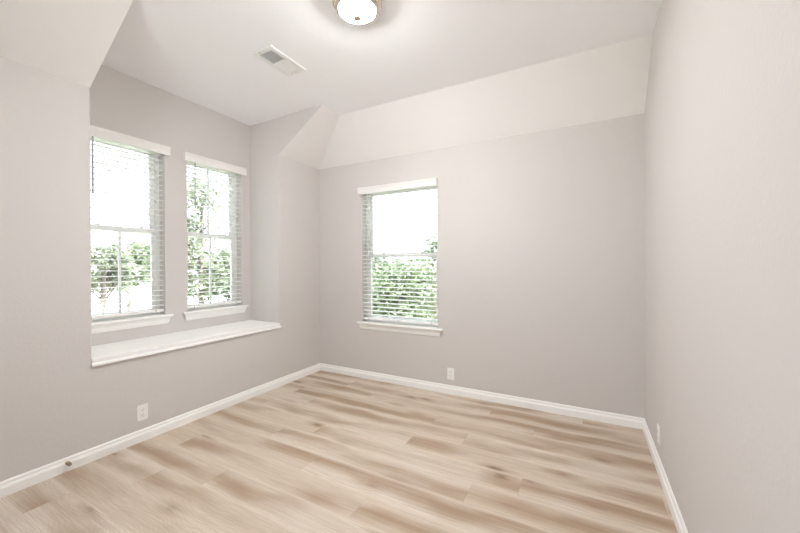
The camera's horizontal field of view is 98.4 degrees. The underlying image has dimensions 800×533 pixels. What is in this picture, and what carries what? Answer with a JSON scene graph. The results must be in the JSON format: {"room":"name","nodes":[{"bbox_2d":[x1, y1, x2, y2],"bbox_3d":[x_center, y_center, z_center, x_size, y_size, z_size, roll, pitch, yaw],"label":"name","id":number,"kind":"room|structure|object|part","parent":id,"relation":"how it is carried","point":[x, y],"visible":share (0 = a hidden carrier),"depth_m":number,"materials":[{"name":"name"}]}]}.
{"room":"empty bedroom","nodes":[
{"label":"empty bedroom","id":0,"kind":"room"},
{"bbox_2d":[0,0,132,87],"bbox_3d":[-2.269,-1.360,1.174,0.596,0.396,2.134,0,0,28],"label":"ceiling","id":1,"kind":"structure","parent":0,"point":[70,40],"depth_m":1.96,"materials":[{"name":"white paint"}]},
{"bbox_2d":[0,56,319,481],"bbox_3d":[-2.281,-0.146,2.469,0.652,2.836,4.691,0,0,28],"label":"wall","id":2,"kind":"structure","parent":0,"point":[55,406],"depth_m":2.20,"materials":[{"name":"grey paint"}]},
{"bbox_2d":[137,403,147,421],"bbox_3d":[-1.878,1.065,2.520,0.008,0.114,0.070,0,0,28],"label":"wall outlet","id":3,"kind":"object","parent":2,"relation":"attached to","point":[142,410],"visible":1,"depth_m":2.52,"materials":[{"name":"white plastic"}]},
{"bbox_2d":[0,363,319,497],"bbox_3d":[-1.994,1.230,2.295,0.016,0.084,4.341,0,0,28],"label":"baseboard","id":4,"kind":"structure","parent":2,"relation":"attached to","point":[9,486],"depth_m":2.45,"materials":[{"name":"white paint"}]},
{"bbox_2d":[91,320,280,366],"bbox_3d":[-1.836,0.626,3.062,0.472,0.052,1.587,0,0,28],"label":"window bench","id":5,"kind":"object","parent":2,"relation":"attached to","point":[103,354],"visible":0.85,"depth_m":2.81,"materials":[{"name":"white paint"}]},
{"bbox_2d":[90,65,250,345],"bbox_3d":[-2.137,-0.470,3.214,0.200,2.196,1.575,0,0,28],"label":"wall","id":6,"kind":"structure","parent":0,"point":[122,103],"depth_m":3.15,"materials":[{"name":"grey paint"}]},
{"bbox_2d":[90,138,173,333],"bbox_3d":[-2.292,-0.273,2.850,0.201,1.567,0.692,0,0,28],"label":"window","id":7,"kind":"structure","parent":6,"relation":"in","point":[101,325],"depth_m":3.00,"materials":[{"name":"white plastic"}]},
{"bbox_3d":[-2.363,-0.662,2.885,0.028,0.744,0.548,0,0,28],"label":"sash","id":8,"kind":"part","parent":7,"relation":"part of","materials":[{"name":"white plastic"}]},
{"bbox_3d":[-2.333,0.045,2.874,0.028,0.751,0.548,0,0,28],"label":"sash","id":9,"kind":"part","parent":7,"relation":"part of","materials":[{"name":"white plastic"}]},
{"bbox_2d":[90,125,170,319],"bbox_3d":[-2.247,-0.330,2.822,0.112,1.466,0.657,0,0,28],"label":"window blind","id":10,"kind":"object","parent":7,"relation":"attached to","point":[115,138],"visible":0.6,"depth_m":2.83,"materials":[{"name":"white plastic"}]},
{"bbox_3d":[-2.376,-0.309,2.641,0.056,1.388,0.006,0,0,28],"label":"ladder cord","id":11,"kind":"part","parent":10,"relation":"part of","materials":[{"name":"white fabric"}]},
{"bbox_3d":[-2.268,0.392,2.841,0.052,0.024,0.582,0,0,28],"label":"rail","id":12,"kind":"part","parent":10,"relation":"part of","materials":[{"name":"white plastic"}]},
{"bbox_3d":[-2.163,-0.312,3.038,0.056,1.388,0.006,0,0,28],"label":"ladder cord","id":13,"kind":"part","parent":10,"relation":"part of","materials":[{"name":"white fabric"}]},
{"bbox_2d":[182,162,248,320],"bbox_3d":[-1.920,-0.277,3.542,0.201,1.567,0.692,0,0,28],"label":"window","id":14,"kind":"structure","parent":6,"relation":"in","point":[219,310],"depth_m":3.65,"materials":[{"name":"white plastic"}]},
{"bbox_3d":[-1.991,-0.667,3.578,0.028,0.744,0.548,0,0,28],"label":"sash","id":15,"kind":"part","parent":14,"relation":"part of","materials":[{"name":"white plastic"}]},
{"bbox_3d":[-1.961,0.041,3.566,0.028,0.751,0.548,0,0,28],"label":"sash","id":16,"kind":"part","parent":14,"relation":"part of","materials":[{"name":"white plastic"}]},
{"bbox_3d":[-1.976,-0.307,3.571,0.075,1.507,0.592,0,0,28],"label":"frame","id":17,"kind":"part","parent":14,"relation":"part of","materials":[{"name":"white plastic"}]},
{"bbox_2d":[183,152,246,308],"bbox_3d":[-1.875,-0.334,3.514,0.112,1.466,0.657,0,0,28],"label":"window blind","id":18,"kind":"object","parent":14,"relation":"attached to","point":[208,163],"visible":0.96,"depth_m":3.49,"materials":[{"name":"white plastic"}]},
{"bbox_3d":[-2.004,-0.314,3.333,0.056,1.388,0.006,0,0,28],"label":"ladder cord","id":19,"kind":"part","parent":18,"relation":"part of","materials":[{"name":"white fabric"}]},
{"bbox_3d":[-1.896,0.387,3.533,0.052,0.024,0.582,0,0,28],"label":"rail","id":20,"kind":"part","parent":18,"relation":"part of","materials":[{"name":"white plastic"}]},
{"bbox_3d":[-1.791,-0.316,3.730,0.056,1.388,0.006,0,0,28],"label":"ladder cord","id":21,"kind":"part","parent":18,"relation":"part of","materials":[{"name":"white fabric"}]},
{"bbox_2d":[278,105,339,168],"bbox_3d":[-0.869,-1.376,3.779,0.596,0.396,0.632,0,0,28],"label":"ceiling","id":22,"kind":"structure","parent":0,"point":[305,136],"depth_m":3.62,"materials":[{"name":"white paint"}]},
{"bbox_2d":[0,370,677,532],"bbox_3d":[-0.777,1.371,1.670,4.054,0.200,4.691,0,0,28],"label":"floor","id":23,"kind":"structure","parent":0,"point":[320,451],"depth_m":2.10,"materials":[{"name":"wood"}]},
{"bbox_2d":[101,0,661,125],"bbox_3d":[-0.787,-1.665,1.656,4.054,0.200,4.691,0,0,28],"label":"ceiling","id":24,"kind":"structure","parent":0,"point":[199,52],"depth_m":2.44,"materials":[{"name":"white paint"}]},
{"bbox_2d":[251,44,305,75],"bbox_3d":[-0.919,-1.556,2.640,0.202,0.026,0.354,0,0,28],"label":"ceiling vent","id":25,"kind":"object","parent":24,"relation":"in","point":[269,54],"visible":1,"depth_m":2.62,"materials":[{"name":"white metal"}]},
{"bbox_2d":[332,0,381,24],"bbox_3d":[-0.252,-1.511,2.036,0.290,0.114,0.290,0,0,28],"label":"ceiling light","id":26,"kind":"object","parent":24,"relation":"attached to","point":[357,12],"visible":1,"depth_m":2.01,"materials":[{"name":"white glass"}]},
{"bbox_2d":[319,113,644,417],"bbox_3d":[0.502,-0.160,3.522,3.253,2.836,0.200,0,0,28],"label":"wall","id":27,"kind":"structure","parent":0,"point":[541,234],"depth_m":3.08,"materials":[{"name":"grey paint"}]},
{"bbox_2d":[357,186,442,336],"bbox_3d":[0.006,-0.086,3.749,1.024,1.583,0.201,0,0,28],"label":"window","id":28,"kind":"structure","parent":27,"relation":"in","point":[400,327],"depth_m":3.79,"materials":[{"name":"white plastic"}]},
{"bbox_2d":[357,178,437,325],"bbox_3d":[-0.032,-0.143,3.710,0.954,1.482,0.112,0,0,28],"label":"window blind","id":29,"kind":"object","parent":28,"relation":"attached to","point":[430,182],"visible":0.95,"depth_m":3.69,"materials":[{"name":"white plastic"}]},
{"bbox_3d":[-0.338,-0.124,3.906,0.006,1.404,0.056,0,0,28],"label":"ladder cord","id":30,"kind":"part","parent":29,"relation":"part of","materials":[{"name":"white fabric"}]},
{"bbox_3d":[-0.004,-0.124,3.727,0.006,1.404,0.056,0,0,28],"label":"ladder cord","id":31,"kind":"part","parent":29,"relation":"part of","materials":[{"name":"white fabric"}]},
{"bbox_3d":[-0.003,0.586,3.731,0.914,0.024,0.052,0,0,28],"label":"rail","id":32,"kind":"part","parent":29,"relation":"part of","materials":[{"name":"white plastic"}]},
{"bbox_3d":[0.275,-0.211,3.536,0.014,1.238,0.004,0,0,28],"label":"lift cord","id":33,"kind":"part","parent":29,"relation":"part of","materials":[{"name":"white fabric"}]},
{"bbox_3d":[0.029,0.235,3.792,0.880,0.759,0.028,0,0,28],"label":"sash","id":34,"kind":"part","parent":28,"relation":"part of","materials":[{"name":"white plastic"}]},
{"bbox_3d":[0.042,-0.480,3.817,0.880,0.752,0.028,0,0,28],"label":"sash","id":35,"kind":"part","parent":28,"relation":"part of","materials":[{"name":"glass"}]},
{"bbox_2d":[447,368,453,379],"bbox_3d":[0.500,1.062,3.413,0.070,0.114,0.008,0,0,28],"label":"wall outlet","id":36,"kind":"object","parent":27,"relation":"attached to","point":[450,371],"visible":1,"depth_m":3.41,"materials":[{"name":"white plastic"}]},
{"bbox_2d":[320,363,643,428],"bbox_3d":[0.455,1.217,3.434,3.253,0.084,0.016,0,0,28],"label":"baseboard","id":37,"kind":"structure","parent":27,"relation":"attached to","point":[584,413],"depth_m":3.18,"materials":[{"name":"white paint"}]},
{"bbox_2d":[320,34,652,168],"bbox_3d":[0.365,-1.378,3.269,3.253,0.396,0.362,0,0,28],"label":"ceiling","id":38,"kind":"structure","parent":0,"point":[610,81],"depth_m":2.97,"materials":[{"name":"white paint"}]},
{"bbox_2d":[645,0,799,532],"bbox_3d":[0.938,-0.148,0.739,0.150,2.836,4.691,0,0,28],"label":"wall","id":39,"kind":"structure","parent":0,"point":[722,107],"depth_m":1.12,"materials":[{"name":"grey paint"}]},
{"bbox_2d":[657,423,659,445],"bbox_3d":[1.601,1.040,2.138,0.008,0.114,0.070,0,0,28],"label":"wall outlet","id":40,"kind":"object","parent":39,"relation":"attached to","point":[658,426],"visible":1,"depth_m":2.13,"materials":[{"name":"white plastic"}]},
{"bbox_2d":[642,418,687,532],"bbox_3d":[0.857,1.228,0.762,0.016,0.084,4.341,0,0,28],"label":"baseboard","id":41,"kind":"structure","parent":39,"relation":"attached to","point":[680,525],"depth_m":1.92,"materials":[{"name":"white paint"}]},
{"label":"outside","id":42,"kind":"structure","parent":0,"visible":0},
{"bbox_2d":[91,284,433,313],"bbox_3d":[-6.095,4.351,20.335,150.000,0.300,150.000,0,0,28],"label":"ground","id":43,"kind":"structure","parent":42,"point":[124,300],"depth_m":42.50,"materials":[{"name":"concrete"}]},
{"bbox_2d":[91,243,141,312],"bbox_3d":[-20.213,1.294,23.490,4.141,5.898,4.598,0,0,37],"label":"tree","id":44,"kind":"object","parent":43,"relation":"on","point":[103,253],"visible":0.53,"depth_m":23.38,"materials":[{"name":"green plant"}]},
{"bbox_2d":[94,241,149,310],"bbox_3d":[-23.020,1.027,29.146,4.313,6.392,4.693,0,0,-6],"label":"tree","id":45,"kind":"object","parent":43,"relation":"on","point":[138,262],"visible":0.22,"depth_m":29.08,"materials":[{"name":"green plant"}]},
{"bbox_2d":[133,243,149,281],"bbox_3d":[-25.424,0.744,35.953,5.712,6.912,5.089,0,0,26],"label":"tree","id":46,"kind":"object","parent":43,"relation":"on","point":[148,277],"visible":0.05,"depth_m":33.99,"materials":[{"name":"green plant"}]},
{"bbox_3d":[8.712,4.198,6.697,51.000,0.040,100.000,0,0,28],"label":"lawn","id":47,"kind":"structure","parent":43,"relation":"on","visible":0},
{"bbox_2d":[134,178,229,303],"bbox_3d":[-7.183,0.624,12.113,2.899,7.247,3.372,0,0,7],"label":"tree","id":48,"kind":"object","parent":47,"relation":"on","point":[194,255],"visible":0.44,"depth_m":11.97,"materials":[{"name":"green plant"}]},
{"bbox_2d":[188,250,229,301],"bbox_3d":[-8.789,1.668,17.636,3.200,5.118,3.738,0,0,40],"label":"tree","id":49,"kind":"object","parent":47,"relation":"on","point":[227,283],"visible":0.06,"depth_m":16.61,"materials":[{"name":"green plant"}]},
{"bbox_2d":[372,257,402,281],"bbox_3d":[-1.317,1.821,17.271,4.478,4.811,4.044,0,0,-18],"label":"tree","id":50,"kind":"object","parent":47,"relation":"on","point":[374,261],"visible":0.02,"depth_m":17.51,"materials":[{"name":"green plant"}]},
{"bbox_2d":[372,259,435,320],"bbox_3d":[0.026,2.003,10.959,3.640,4.516,3.771,0,0,-30],"label":"hedge","id":51,"kind":"object","parent":47,"relation":"on","point":[401,264],"visible":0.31,"depth_m":9.83,"materials":[{"name":"green plant"}]},
{"bbox_2d":[421,233,436,290],"bbox_3d":[2.657,1.375,14.757,2.826,5.681,3.797,0,0,36],"label":"tree","id":52,"kind":"object","parent":47,"relation":"on","point":[433,242],"visible":0.02,"depth_m":14.28,"materials":[{"name":"green plant"}]}
]}

